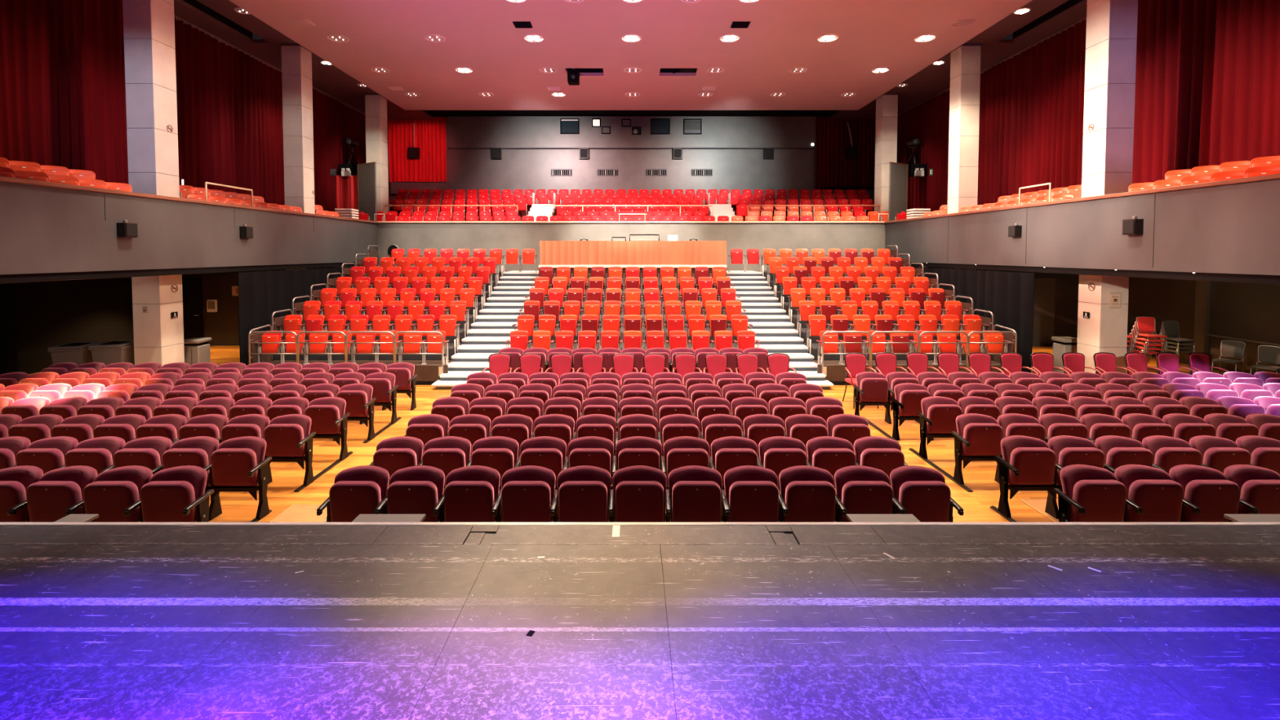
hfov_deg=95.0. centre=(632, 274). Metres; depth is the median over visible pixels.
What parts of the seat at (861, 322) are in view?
backrest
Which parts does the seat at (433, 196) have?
backrest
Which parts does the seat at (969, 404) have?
backrest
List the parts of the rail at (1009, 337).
infill panel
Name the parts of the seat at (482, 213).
backrest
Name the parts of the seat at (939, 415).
armrest, backrest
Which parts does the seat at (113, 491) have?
armrest, backrest, armrest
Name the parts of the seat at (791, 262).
backrest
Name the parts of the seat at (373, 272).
backrest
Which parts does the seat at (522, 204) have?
backrest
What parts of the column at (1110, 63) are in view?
marble panel, marble panel, marble panel, marble panel, marble panel, marble panel, marble panel, marble panel, marble panel, marble panel, marble panel, marble panel, marble panel, marble panel, marble panel, marble panel, marble panel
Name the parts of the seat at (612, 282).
backrest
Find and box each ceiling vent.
[289,19,315,26]
[387,86,404,90]
[512,21,533,28]
[546,86,560,90]
[702,86,715,90]
[730,21,751,28]
[950,20,976,26]
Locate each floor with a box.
[0,525,1279,719]
[28,346,1225,522]
[388,210,874,216]
[390,204,874,210]
[423,216,827,221]
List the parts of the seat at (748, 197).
backrest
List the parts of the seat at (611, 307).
backrest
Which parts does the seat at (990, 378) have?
backrest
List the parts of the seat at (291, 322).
backrest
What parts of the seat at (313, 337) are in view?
leg, backrest, leg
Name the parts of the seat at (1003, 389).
backrest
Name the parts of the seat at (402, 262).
backrest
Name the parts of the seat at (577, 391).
backrest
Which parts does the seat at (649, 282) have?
backrest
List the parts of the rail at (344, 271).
infill panel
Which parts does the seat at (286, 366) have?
backrest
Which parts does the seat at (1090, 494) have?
armrest, backrest, armrest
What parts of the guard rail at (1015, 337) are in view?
cross rail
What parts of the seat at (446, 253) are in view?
backrest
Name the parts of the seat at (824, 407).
backrest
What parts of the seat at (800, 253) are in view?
backrest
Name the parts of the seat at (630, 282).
backrest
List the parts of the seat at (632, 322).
backrest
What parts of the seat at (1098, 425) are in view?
backrest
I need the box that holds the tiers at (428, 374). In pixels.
[268,270,513,385]
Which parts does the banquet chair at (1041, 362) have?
frame, backrest, armrest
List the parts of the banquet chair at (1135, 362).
frame, backrest, armrest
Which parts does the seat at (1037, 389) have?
backrest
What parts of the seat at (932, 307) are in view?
backrest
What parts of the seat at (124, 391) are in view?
backrest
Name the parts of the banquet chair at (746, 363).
backrest, frame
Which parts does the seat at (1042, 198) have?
backrest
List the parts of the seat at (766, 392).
backrest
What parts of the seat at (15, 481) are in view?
armrest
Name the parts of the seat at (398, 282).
backrest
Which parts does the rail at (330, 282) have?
infill panel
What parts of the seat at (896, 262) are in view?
backrest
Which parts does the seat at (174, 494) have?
armrest, backrest, armrest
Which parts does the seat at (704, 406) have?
backrest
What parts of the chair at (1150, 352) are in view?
backrest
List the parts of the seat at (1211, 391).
backrest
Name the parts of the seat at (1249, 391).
backrest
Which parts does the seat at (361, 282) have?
backrest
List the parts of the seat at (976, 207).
backrest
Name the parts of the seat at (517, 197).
backrest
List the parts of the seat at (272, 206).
backrest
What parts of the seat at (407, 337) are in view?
leg, backrest, leg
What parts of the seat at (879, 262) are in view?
backrest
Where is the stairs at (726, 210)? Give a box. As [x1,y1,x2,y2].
[707,192,734,221]
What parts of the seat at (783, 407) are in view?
backrest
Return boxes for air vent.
[551,168,572,176]
[596,168,618,176]
[645,168,666,176]
[690,168,712,176]
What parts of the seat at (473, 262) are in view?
backrest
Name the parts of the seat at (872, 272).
backrest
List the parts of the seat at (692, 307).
backrest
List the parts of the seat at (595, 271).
backrest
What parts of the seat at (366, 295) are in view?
backrest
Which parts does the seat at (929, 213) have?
backrest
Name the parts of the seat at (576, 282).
backrest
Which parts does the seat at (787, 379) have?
backrest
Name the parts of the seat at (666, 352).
backrest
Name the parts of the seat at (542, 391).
backrest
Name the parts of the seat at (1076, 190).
backrest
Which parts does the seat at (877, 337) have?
leg, backrest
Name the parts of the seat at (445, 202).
backrest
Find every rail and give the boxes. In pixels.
[204,182,253,206]
[248,324,273,364]
[248,331,297,364]
[271,309,293,360]
[292,295,311,329]
[293,451,353,492]
[297,331,346,363]
[310,283,327,315]
[326,272,342,301]
[341,262,355,288]
[345,331,394,363]
[355,253,368,276]
[363,417,401,443]
[367,244,379,266]
[373,213,384,221]
[384,204,517,221]
[394,331,444,368]
[549,204,713,219]
[618,213,645,221]
[747,204,880,217]
[821,331,871,371]
[863,417,899,443]
[871,331,919,371]
[885,244,897,266]
[897,253,910,276]
[908,448,973,492]
[909,262,924,288]
[919,331,968,372]
[923,272,938,301]
[937,283,955,315]
[954,295,973,329]
[967,331,1017,372]
[972,309,994,360]
[990,505,1017,522]
[991,324,1017,363]
[1018,182,1051,204]
[1207,333,1279,346]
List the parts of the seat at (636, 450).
backrest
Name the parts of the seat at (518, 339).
backrest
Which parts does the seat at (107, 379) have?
backrest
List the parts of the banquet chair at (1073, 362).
frame, backrest, armrest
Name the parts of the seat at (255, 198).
backrest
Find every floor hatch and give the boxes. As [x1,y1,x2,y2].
[269,504,327,522]
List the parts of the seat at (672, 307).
backrest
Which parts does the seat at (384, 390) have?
backrest, armrest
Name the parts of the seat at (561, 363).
backrest, frame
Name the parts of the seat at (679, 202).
backrest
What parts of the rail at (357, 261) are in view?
infill panel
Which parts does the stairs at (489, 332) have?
riser panel, riser panel, riser panel, riser panel, riser panel, riser panel, riser panel, riser panel, riser panel, riser panel, riser panel, riser panel, riser panel, riser panel, riser panel, riser panel, riser panel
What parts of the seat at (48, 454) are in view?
backrest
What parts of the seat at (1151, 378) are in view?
backrest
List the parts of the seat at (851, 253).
backrest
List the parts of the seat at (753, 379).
backrest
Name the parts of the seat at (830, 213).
backrest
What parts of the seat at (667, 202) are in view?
backrest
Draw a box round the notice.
[231,285,238,295]
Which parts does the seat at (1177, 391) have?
backrest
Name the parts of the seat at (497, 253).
backrest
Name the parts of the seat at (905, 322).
backrest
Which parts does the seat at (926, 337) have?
backrest, leg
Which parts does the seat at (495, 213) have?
backrest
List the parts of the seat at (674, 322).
backrest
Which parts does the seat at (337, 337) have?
leg, backrest, leg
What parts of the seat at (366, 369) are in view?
backrest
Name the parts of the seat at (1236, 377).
backrest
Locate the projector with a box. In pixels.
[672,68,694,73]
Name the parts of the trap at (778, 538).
lid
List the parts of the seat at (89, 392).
backrest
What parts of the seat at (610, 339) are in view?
backrest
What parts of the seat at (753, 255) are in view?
backrest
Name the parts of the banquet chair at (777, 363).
frame, backrest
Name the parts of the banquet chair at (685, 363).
backrest, frame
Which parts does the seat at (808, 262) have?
backrest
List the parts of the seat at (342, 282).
backrest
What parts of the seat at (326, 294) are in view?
backrest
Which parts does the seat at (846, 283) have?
backrest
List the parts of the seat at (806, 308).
leg, backrest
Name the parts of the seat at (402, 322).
backrest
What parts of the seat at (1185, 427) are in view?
backrest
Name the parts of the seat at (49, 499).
backrest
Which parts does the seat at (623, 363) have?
backrest, frame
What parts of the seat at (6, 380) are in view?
backrest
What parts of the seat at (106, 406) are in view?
backrest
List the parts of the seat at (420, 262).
backrest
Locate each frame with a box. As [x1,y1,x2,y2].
[611,236,626,240]
[629,234,659,240]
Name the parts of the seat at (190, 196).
backrest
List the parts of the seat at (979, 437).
armrest, backrest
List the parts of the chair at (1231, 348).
backrest, frame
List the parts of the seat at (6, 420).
backrest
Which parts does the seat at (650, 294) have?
backrest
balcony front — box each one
[0,181,377,274]
[884,178,1279,275]
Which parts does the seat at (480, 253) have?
backrest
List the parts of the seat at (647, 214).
backrest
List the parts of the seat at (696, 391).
backrest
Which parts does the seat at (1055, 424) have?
backrest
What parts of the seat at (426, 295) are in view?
backrest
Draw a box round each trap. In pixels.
[464,532,495,544]
[769,532,798,544]
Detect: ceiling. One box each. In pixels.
[173,0,433,120]
[229,0,1031,110]
[423,110,839,115]
[830,0,1087,120]
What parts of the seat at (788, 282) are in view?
leg, backrest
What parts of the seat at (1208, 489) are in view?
backrest, armrest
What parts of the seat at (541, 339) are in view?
backrest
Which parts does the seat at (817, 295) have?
backrest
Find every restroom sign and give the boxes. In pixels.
[171,311,177,318]
[1083,311,1089,318]
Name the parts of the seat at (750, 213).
backrest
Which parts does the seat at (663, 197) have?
backrest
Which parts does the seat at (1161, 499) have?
armrest, backrest, armrest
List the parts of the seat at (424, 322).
backrest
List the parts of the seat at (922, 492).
armrest, backrest, armrest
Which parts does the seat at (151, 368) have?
backrest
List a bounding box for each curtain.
[0,0,129,184]
[174,17,285,204]
[311,87,366,211]
[335,175,357,217]
[387,116,446,182]
[816,116,875,187]
[896,89,950,211]
[907,177,926,217]
[977,19,1086,204]
[1130,0,1279,183]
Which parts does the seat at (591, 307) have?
backrest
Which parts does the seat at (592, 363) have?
backrest, frame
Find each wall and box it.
[13,276,133,374]
[182,266,346,346]
[377,222,885,271]
[386,115,875,204]
[447,116,815,148]
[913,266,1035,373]
[918,266,1079,342]
[1124,276,1279,375]
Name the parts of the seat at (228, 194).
backrest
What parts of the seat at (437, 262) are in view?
backrest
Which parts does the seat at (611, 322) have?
backrest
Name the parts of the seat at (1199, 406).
backrest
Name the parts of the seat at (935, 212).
backrest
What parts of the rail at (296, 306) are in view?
infill panel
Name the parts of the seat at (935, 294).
backrest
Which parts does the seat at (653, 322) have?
backrest, leg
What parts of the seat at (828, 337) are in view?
leg, backrest, leg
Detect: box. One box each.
[53,514,98,522]
[351,514,426,522]
[846,514,920,522]
[1223,514,1279,522]
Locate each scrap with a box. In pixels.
[525,630,535,636]
[882,552,895,559]
[1047,564,1062,570]
[1087,566,1101,572]
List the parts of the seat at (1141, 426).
backrest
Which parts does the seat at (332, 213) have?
backrest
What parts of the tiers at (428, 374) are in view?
skirting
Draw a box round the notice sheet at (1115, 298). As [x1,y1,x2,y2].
[1108,292,1121,308]
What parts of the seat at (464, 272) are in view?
backrest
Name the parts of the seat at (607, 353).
backrest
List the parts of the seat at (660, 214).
backrest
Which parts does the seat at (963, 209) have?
backrest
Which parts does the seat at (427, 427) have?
backrest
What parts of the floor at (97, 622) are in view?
stage panel, stage panel, stage panel, stage panel, stage panel, stage panel, stage panel, stage panel, stage panel, stage panel, stage panel, stage panel, stage panel, stage panel, stage panel, stage panel, stage panel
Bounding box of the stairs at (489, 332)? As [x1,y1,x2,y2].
[431,265,538,389]
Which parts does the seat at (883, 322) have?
backrest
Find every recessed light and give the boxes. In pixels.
[234,7,249,14]
[320,60,331,65]
[325,34,349,42]
[370,66,390,73]
[404,92,420,97]
[423,34,445,42]
[454,66,473,73]
[478,92,493,96]
[506,0,526,3]
[523,34,544,42]
[539,66,557,73]
[551,92,566,97]
[564,0,584,3]
[620,34,641,42]
[622,0,643,3]
[623,66,641,73]
[624,92,640,96]
[680,0,701,3]
[697,92,713,96]
[706,66,724,73]
[719,34,740,42]
[738,0,759,3]
[769,92,785,97]
[789,66,807,73]
[817,34,839,42]
[840,92,857,97]
[871,66,890,73]
[897,83,907,87]
[913,34,937,42]
[932,60,945,65]
[1013,7,1031,14]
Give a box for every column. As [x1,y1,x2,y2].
[122,0,184,366]
[280,43,315,270]
[364,93,388,221]
[874,93,897,221]
[947,43,981,270]
[1076,0,1137,373]
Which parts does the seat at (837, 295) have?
backrest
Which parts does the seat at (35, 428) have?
backrest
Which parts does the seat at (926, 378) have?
backrest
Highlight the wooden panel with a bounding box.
[539,240,726,264]
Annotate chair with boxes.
[386,244,399,264]
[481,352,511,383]
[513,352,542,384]
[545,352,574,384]
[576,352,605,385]
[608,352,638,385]
[640,352,669,385]
[672,352,702,385]
[703,352,732,384]
[735,352,764,383]
[766,352,796,383]
[842,352,879,408]
[874,351,908,408]
[906,351,941,376]
[937,351,973,376]
[967,351,1004,377]
[999,351,1038,376]
[1030,351,1070,376]
[1061,351,1102,374]
[1093,351,1133,376]
[1124,351,1164,376]
[1127,335,1132,352]
[1128,333,1158,358]
[1131,328,1162,363]
[1133,320,1165,355]
[1133,324,1164,359]
[1134,316,1167,354]
[1155,351,1197,376]
[1159,332,1192,353]
[1160,324,1194,355]
[1160,328,1193,354]
[1161,320,1195,358]
[1187,351,1228,375]
[1211,339,1245,373]
[1249,345,1279,374]
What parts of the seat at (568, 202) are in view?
backrest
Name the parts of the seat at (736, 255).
leg, backrest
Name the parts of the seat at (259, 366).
backrest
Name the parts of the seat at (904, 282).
backrest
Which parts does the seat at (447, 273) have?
backrest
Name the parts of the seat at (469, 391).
backrest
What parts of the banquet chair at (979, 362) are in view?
frame, backrest, armrest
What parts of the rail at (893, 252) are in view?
infill panel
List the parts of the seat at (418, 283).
backrest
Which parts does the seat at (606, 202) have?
backrest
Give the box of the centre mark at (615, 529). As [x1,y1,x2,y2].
[612,524,620,537]
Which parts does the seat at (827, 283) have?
backrest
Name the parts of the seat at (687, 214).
backrest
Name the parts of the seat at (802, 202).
backrest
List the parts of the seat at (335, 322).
backrest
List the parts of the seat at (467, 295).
backrest, leg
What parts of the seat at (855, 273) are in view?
backrest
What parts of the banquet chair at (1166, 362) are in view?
frame, backrest, armrest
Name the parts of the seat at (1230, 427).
backrest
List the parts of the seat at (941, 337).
leg, backrest, leg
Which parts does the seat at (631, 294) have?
backrest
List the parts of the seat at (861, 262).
backrest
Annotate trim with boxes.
[0,176,378,223]
[0,262,355,283]
[6,267,311,283]
[377,221,884,222]
[390,182,450,194]
[884,173,1279,223]
[910,262,1279,284]
[951,267,1279,284]
[1193,280,1210,354]
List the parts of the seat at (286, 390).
backrest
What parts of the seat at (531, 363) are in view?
backrest, frame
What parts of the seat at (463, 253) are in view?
backrest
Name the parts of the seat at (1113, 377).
backrest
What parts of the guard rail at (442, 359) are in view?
cross rail, cross rail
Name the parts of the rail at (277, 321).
infill panel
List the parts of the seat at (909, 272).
backrest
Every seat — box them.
[0,157,9,168]
[0,166,15,177]
[0,372,28,387]
[0,382,38,401]
[0,383,4,391]
[0,396,13,414]
[0,413,22,438]
[0,435,31,469]
[0,465,43,522]
[1,396,50,419]
[7,465,97,522]
[8,160,41,172]
[8,413,62,444]
[14,170,49,182]
[15,435,78,474]
[18,372,58,387]
[27,382,71,401]
[39,396,87,420]
[40,164,69,176]
[40,362,77,376]
[48,174,79,185]
[49,372,88,387]
[50,413,104,443]
[57,435,124,475]
[62,382,105,402]
[66,465,152,522]
[68,168,95,179]
[69,362,105,376]
[77,396,124,420]
[78,178,106,188]
[80,372,119,387]
[93,413,146,443]
[96,382,138,402]
[97,362,133,376]
[98,435,172,475]
[106,182,132,191]
[112,372,150,387]
[115,396,160,420]
[124,413,186,444]
[124,465,213,522]
[126,362,161,377]
[130,382,172,403]
[143,372,181,387]
[153,396,198,421]
[153,435,222,520]
[155,362,189,376]
[164,382,205,402]
[171,413,228,445]
[174,372,211,387]
[179,184,195,198]
[184,362,217,377]
[186,193,209,201]
[191,396,235,421]
[193,186,210,195]
[199,382,239,401]
[205,435,271,520]
[206,372,242,387]
[208,195,226,203]
[209,189,225,197]
[213,362,245,375]
[217,413,272,482]
[224,191,239,199]
[225,197,241,204]
[228,396,271,420]
[233,382,272,402]
[237,372,273,388]
[238,193,251,200]
[240,200,255,206]
[241,362,274,376]
[253,195,264,202]
[253,201,268,208]
[254,330,283,363]
[263,413,315,487]
[266,203,280,209]
[266,396,308,422]
[267,382,306,403]
[268,372,303,388]
[270,362,302,376]
[275,315,303,346]
[278,330,306,364]
[279,204,292,211]
[290,206,302,212]
[296,300,321,330]
[298,362,330,377]
[299,315,325,336]
[300,372,333,388]
[302,330,330,364]
[302,382,341,438]
[304,396,350,461]
[314,204,323,212]
[314,288,337,315]
[315,210,330,215]
[316,465,389,522]
[318,300,342,330]
[321,315,347,346]
[325,330,353,364]
[328,362,358,377]
[329,211,338,217]
[330,276,353,294]
[331,372,364,424]
[333,382,376,440]
[334,288,358,306]
[339,300,364,330]
[344,266,366,283]
[344,315,369,346]
[349,276,372,294]
[350,330,377,364]
[355,288,377,306]
[356,362,386,410]
[358,211,369,220]
[358,257,379,273]
[359,372,398,424]
[360,300,384,320]
[363,266,384,283]
[366,315,392,336]
[368,276,391,294]
[369,435,423,486]
[373,330,400,362]
[374,288,397,306]
[375,257,396,273]
[376,211,385,221]
[377,465,444,522]
[382,266,402,283]
[382,300,405,320]
[382,362,417,410]
[385,211,397,221]
[386,248,405,263]
[387,276,409,294]
[388,199,391,211]
[389,315,414,336]
[392,199,404,211]
[393,257,413,273]
[395,194,405,204]
[395,288,417,306]
[396,215,408,221]
[398,189,408,199]
[398,330,424,364]
[399,211,411,221]
[400,266,420,283]
[401,206,414,217]
[403,300,426,320]
[404,199,417,209]
[404,248,421,263]
[404,413,448,456]
[407,194,418,204]
[407,276,428,294]
[409,189,419,199]
[410,215,422,221]
[410,257,430,273]
[410,315,436,336]
[412,211,424,221]
[414,206,427,217]
[415,288,437,306]
[417,199,429,212]
[417,266,438,283]
[418,194,429,204]
[418,435,471,491]
[420,248,437,263]
[421,189,431,199]
[421,330,449,364]
[423,300,447,320]
[424,215,436,221]
[426,211,438,221]
[426,276,447,294]
[427,206,439,218]
[427,257,447,273]
[429,199,441,213]
[431,194,442,204]
[431,396,469,433]
[432,189,442,201]
[434,315,460,346]
[435,266,456,283]
[435,288,457,306]
[436,248,453,263]
[437,465,501,522]
[438,215,450,221]
[439,211,452,217]
[440,206,453,211]
[441,199,453,214]
[443,194,453,209]
[444,189,453,204]
[444,257,464,273]
[444,276,466,294]
[444,300,469,331]
[447,413,491,457]
[449,382,484,413]
[452,215,464,221]
[453,206,466,212]
[453,211,465,217]
[453,248,471,263]
[453,266,474,283]
[454,194,466,209]
[454,199,466,216]
[455,189,465,195]
[455,288,478,316]
[462,257,481,273]
[464,276,485,303]
[466,189,476,195]
[466,194,477,199]
[466,199,478,204]
[466,206,478,212]
[466,211,477,217]
[466,215,478,221]
[466,372,497,396]
[466,435,519,491]
[468,396,506,433]
[470,248,488,263]
[472,266,493,292]
[478,189,488,195]
[479,194,488,199]
[479,199,490,204]
[479,206,491,213]
[480,211,491,221]
[480,215,492,221]
[480,257,498,281]
[484,382,518,413]
[486,248,504,271]
[489,189,500,195]
[490,194,502,204]
[491,199,502,210]
[491,413,533,457]
[492,206,504,216]
[493,211,504,221]
[494,215,506,221]
[494,465,557,522]
[497,372,528,397]
[498,347,523,372]
[501,189,511,199]
[502,194,512,204]
[502,248,520,271]
[503,199,515,210]
[504,330,530,351]
[505,206,516,217]
[506,211,518,221]
[506,396,543,431]
[508,215,519,221]
[511,315,537,336]
[513,189,523,199]
[514,194,524,204]
[515,199,528,215]
[515,435,568,489]
[519,248,537,271]
[519,300,541,320]
[519,382,552,412]
[522,215,533,221]
[523,347,548,372]
[524,189,534,199]
[524,288,546,306]
[526,194,537,205]
[528,330,553,351]
[528,372,559,397]
[530,276,550,294]
[533,413,576,457]
[535,266,555,283]
[535,315,558,336]
[536,189,546,199]
[536,215,547,221]
[538,194,549,204]
[540,300,560,320]
[542,396,582,431]
[544,347,573,372]
[545,288,566,306]
[547,189,557,199]
[550,194,560,204]
[550,215,561,221]
[550,276,569,294]
[550,465,613,522]
[551,330,576,350]
[552,382,585,412]
[554,266,572,283]
[556,206,568,215]
[556,315,579,347]
[559,189,568,199]
[560,211,571,221]
[560,300,582,320]
[560,372,589,397]
[562,194,572,204]
[562,435,616,513]
[564,215,576,221]
[564,288,584,315]
[565,199,577,210]
[568,206,581,215]
[568,276,587,301]
[570,189,580,199]
[571,347,596,372]
[572,266,590,283]
[573,194,584,204]
[573,211,584,221]
[574,330,599,350]
[574,413,618,456]
[577,199,589,210]
[577,215,590,221]
[577,315,601,347]
[579,396,619,431]
[581,300,603,330]
[582,189,591,199]
[582,206,594,215]
[584,288,604,315]
[585,382,619,412]
[586,194,596,204]
[586,211,598,221]
[586,276,605,294]
[588,266,607,288]
[590,199,601,210]
[591,215,604,221]
[591,372,620,397]
[593,189,603,199]
[595,206,607,215]
[596,347,621,373]
[597,194,608,204]
[597,330,622,350]
[600,211,611,221]
[600,315,622,347]
[601,300,623,331]
[602,199,613,210]
[604,189,615,199]
[604,288,624,316]
[605,215,617,221]
[605,266,625,292]
[605,276,624,304]
[608,206,619,215]
[608,465,671,522]
[609,194,619,204]
[612,435,663,484]
[613,211,625,221]
[614,199,625,210]
[614,413,658,456]
[616,189,626,199]
[618,382,653,409]
[619,215,631,221]
[619,372,653,397]
[619,396,657,418]
[620,206,632,215]
[620,330,644,350]
[621,315,644,347]
[621,347,645,373]
[622,194,632,204]
[622,276,642,304]
[622,300,644,331]
[623,288,643,316]
[624,266,642,289]
[626,211,638,221]
[627,189,638,199]
[627,199,639,210]
[633,194,644,204]
[633,206,645,215]
[633,215,645,221]
[639,189,648,199]
[640,199,651,210]
[640,211,651,221]
[640,266,659,292]
[640,276,661,294]
[641,300,663,331]
[642,315,666,347]
[643,330,667,351]
[644,288,662,315]
[645,194,655,204]
[645,347,672,372]
[646,206,658,215]
[647,215,659,221]
[650,189,660,199]
[652,199,663,210]
[652,372,682,397]
[653,211,665,221]
[653,382,687,412]
[656,396,693,431]
[657,194,668,204]
[657,266,676,288]
[657,413,701,456]
[659,206,671,215]
[660,276,679,301]
[661,215,673,221]
[661,435,710,489]
[662,189,671,199]
[662,288,681,315]
[662,300,684,330]
[664,199,675,210]
[664,315,687,347]
[665,465,728,522]
[666,211,678,221]
[666,330,691,351]
[669,194,679,204]
[669,347,697,373]
[671,206,684,215]
[673,189,684,199]
[675,215,687,221]
[676,199,688,210]
[676,266,694,283]
[677,276,697,294]
[680,194,691,204]
[680,211,692,221]
[681,288,701,306]
[683,300,705,330]
[683,372,713,397]
[684,189,696,199]
[684,206,697,215]
[686,315,709,346]
[687,382,720,412]
[688,199,701,210]
[688,215,701,221]
[689,330,714,351]
[693,194,704,204]
[693,211,705,221]
[693,266,711,288]
[693,396,730,431]
[694,347,719,373]
[696,189,707,199]
[697,206,710,215]
[697,276,715,294]
[700,288,720,306]
[700,413,742,457]
[702,300,725,320]
[703,215,715,221]
[704,194,716,204]
[706,315,731,336]
[707,189,719,199]
[709,435,759,490]
[710,266,729,283]
[712,330,737,351]
[714,372,744,397]
[715,276,734,294]
[716,194,727,204]
[717,215,728,221]
[718,288,740,306]
[719,189,728,199]
[719,347,743,373]
[721,382,755,413]
[721,465,788,522]
[724,300,746,320]
[728,248,746,271]
[730,189,740,199]
[730,194,740,205]
[730,315,753,336]
[730,396,768,433]
[731,215,742,221]
[734,330,760,351]
[736,204,749,217]
[738,199,751,210]
[740,194,751,204]
[742,189,752,199]
[742,413,785,458]
[743,347,768,373]
[744,248,763,271]
[745,215,756,221]
[745,372,775,397]
[746,211,759,221]
[749,206,762,217]
[751,199,763,209]
[752,194,762,204]
[753,189,765,199]
[755,382,789,413]
[757,435,808,491]
[759,215,770,221]
[760,211,773,221]
[760,248,779,271]
[761,206,775,216]
[763,199,775,209]
[764,194,776,204]
[765,189,777,195]
[766,257,786,281]
[768,396,806,433]
[772,266,793,292]
[773,211,785,217]
[773,215,785,221]
[774,206,787,216]
[775,199,788,213]
[775,372,806,396]
[776,194,788,199]
[777,189,788,198]
[777,248,795,263]
[777,465,846,522]
[779,276,800,303]
[784,413,827,457]
[785,257,803,273]
[786,215,799,221]
[786,288,810,316]
[787,194,800,209]
[787,199,800,216]
[787,206,800,221]
[787,211,799,217]
[788,189,799,204]
[789,382,823,412]
[791,266,811,283]
[795,248,812,263]
[795,300,820,330]
[799,276,820,294]
[800,189,811,204]
[800,194,812,209]
[800,199,813,216]
[800,206,813,221]
[800,211,814,221]
[800,215,813,221]
[800,257,820,273]
[804,315,831,346]
[805,396,844,429]
[806,435,859,490]
[808,266,830,283]
[808,288,831,306]
[811,189,823,198]
[811,194,824,204]
[811,248,829,263]
[812,199,825,212]
[813,206,826,217]
[813,211,828,221]
[814,215,826,221]
[816,330,843,364]
[817,257,838,273]
[817,276,839,294]
[817,300,841,320]
[822,189,835,199]
[823,194,836,204]
[825,199,838,209]
[826,206,839,217]
[826,248,845,263]
[826,266,848,283]
[826,413,871,453]
[827,211,841,221]
[827,288,850,306]
[828,215,840,221]
[828,315,854,336]
[834,189,846,199]
[834,465,902,522]
[835,194,848,204]
[835,257,855,273]
[836,276,858,294]
[837,199,850,209]
[839,206,853,217]
[839,300,862,320]
[840,211,855,221]
[840,330,866,364]
[842,215,854,221]
[843,248,862,263]
[844,266,866,283]
[845,189,857,199]
[847,194,860,204]
[848,288,871,306]
[849,199,862,209]
[850,315,876,336]
[851,206,866,217]
[852,257,872,273]
[853,371,894,420]
[853,435,907,486]
[854,211,869,221]
[855,276,877,294]
[856,215,868,221]
[857,189,869,199]
[859,194,872,204]
[859,248,878,263]
[859,300,883,320]
[862,199,874,210]
[864,266,884,283]
[864,330,891,364]
[867,211,882,221]
[867,288,890,306]
[869,257,889,273]
[873,315,898,336]
[874,276,896,294]
[875,248,895,263]
[880,211,896,221]
[880,300,905,320]
[881,266,902,283]
[884,371,919,423]
[886,257,906,273]
[887,288,911,306]
[888,330,915,353]
[889,465,964,522]
[890,382,930,440]
[893,276,915,294]
[895,315,921,336]
[897,211,906,219]
[900,266,920,283]
[902,300,926,330]
[907,288,930,306]
[911,330,939,364]
[912,276,934,294]
[915,371,951,423]
[917,315,944,346]
[917,395,963,458]
[922,300,947,330]
[923,211,933,217]
[925,382,964,440]
[927,288,951,306]
[931,210,946,215]
[935,330,962,364]
[939,204,947,213]
[939,315,966,336]
[943,300,968,330]
[947,371,982,387]
[951,413,1003,484]
[957,395,999,460]
[959,206,971,212]
[959,330,986,364]
[960,382,999,402]
[961,315,989,340]
[969,204,982,211]
[978,371,1013,387]
[981,203,994,209]
[982,330,1010,353]
[993,201,1007,208]
[994,382,1033,402]
[995,395,1039,420]
[995,435,1062,519]
[997,195,1010,202]
[997,413,1048,457]
[1006,200,1021,206]
[1008,371,1044,387]
[1009,193,1023,200]
[1020,197,1035,204]
[1022,191,1036,199]
[1027,382,1069,402]
[1031,395,1079,420]
[1035,189,1052,197]
[1035,195,1052,203]
[1038,413,1094,444]
[1039,371,1075,387]
[1048,435,1115,510]
[1050,186,1067,195]
[1050,193,1075,201]
[1053,464,1143,522]
[1061,382,1102,401]
[1066,185,1081,198]
[1069,395,1113,419]
[1070,371,1106,388]
[1080,413,1130,443]
[1094,435,1167,474]
[1095,382,1136,402]
[1101,371,1138,388]
[1106,395,1151,420]
[1114,464,1200,522]
[1121,413,1173,443]
[1128,182,1154,191]
[1128,382,1170,401]
[1131,371,1169,386]
[1142,395,1189,419]
[1142,435,1205,474]
[1152,178,1181,188]
[1161,382,1204,401]
[1162,371,1200,386]
[1162,413,1216,443]
[1164,168,1191,179]
[1168,464,1259,522]
[1179,174,1211,185]
[1179,395,1227,419]
[1189,435,1254,473]
[1190,164,1219,176]
[1192,371,1232,387]
[1195,382,1239,400]
[1204,413,1258,442]
[1209,170,1244,182]
[1216,395,1265,419]
[1218,160,1250,172]
[1222,371,1263,386]
[1223,464,1279,514]
[1229,382,1273,400]
[1235,435,1279,475]
[1243,165,1279,177]
[1245,413,1279,440]
[1249,155,1279,168]
[1253,371,1279,384]
[1253,395,1279,416]
[1262,382,1279,397]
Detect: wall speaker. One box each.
[116,219,137,237]
[239,224,253,238]
[408,122,420,158]
[490,148,502,159]
[578,148,589,159]
[671,148,682,159]
[763,148,773,159]
[844,122,857,158]
[1008,223,1022,236]
[1122,216,1143,235]
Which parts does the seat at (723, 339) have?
backrest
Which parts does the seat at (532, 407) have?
backrest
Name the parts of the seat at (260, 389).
backrest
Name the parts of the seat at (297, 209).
backrest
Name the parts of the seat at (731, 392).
backrest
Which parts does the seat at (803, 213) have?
backrest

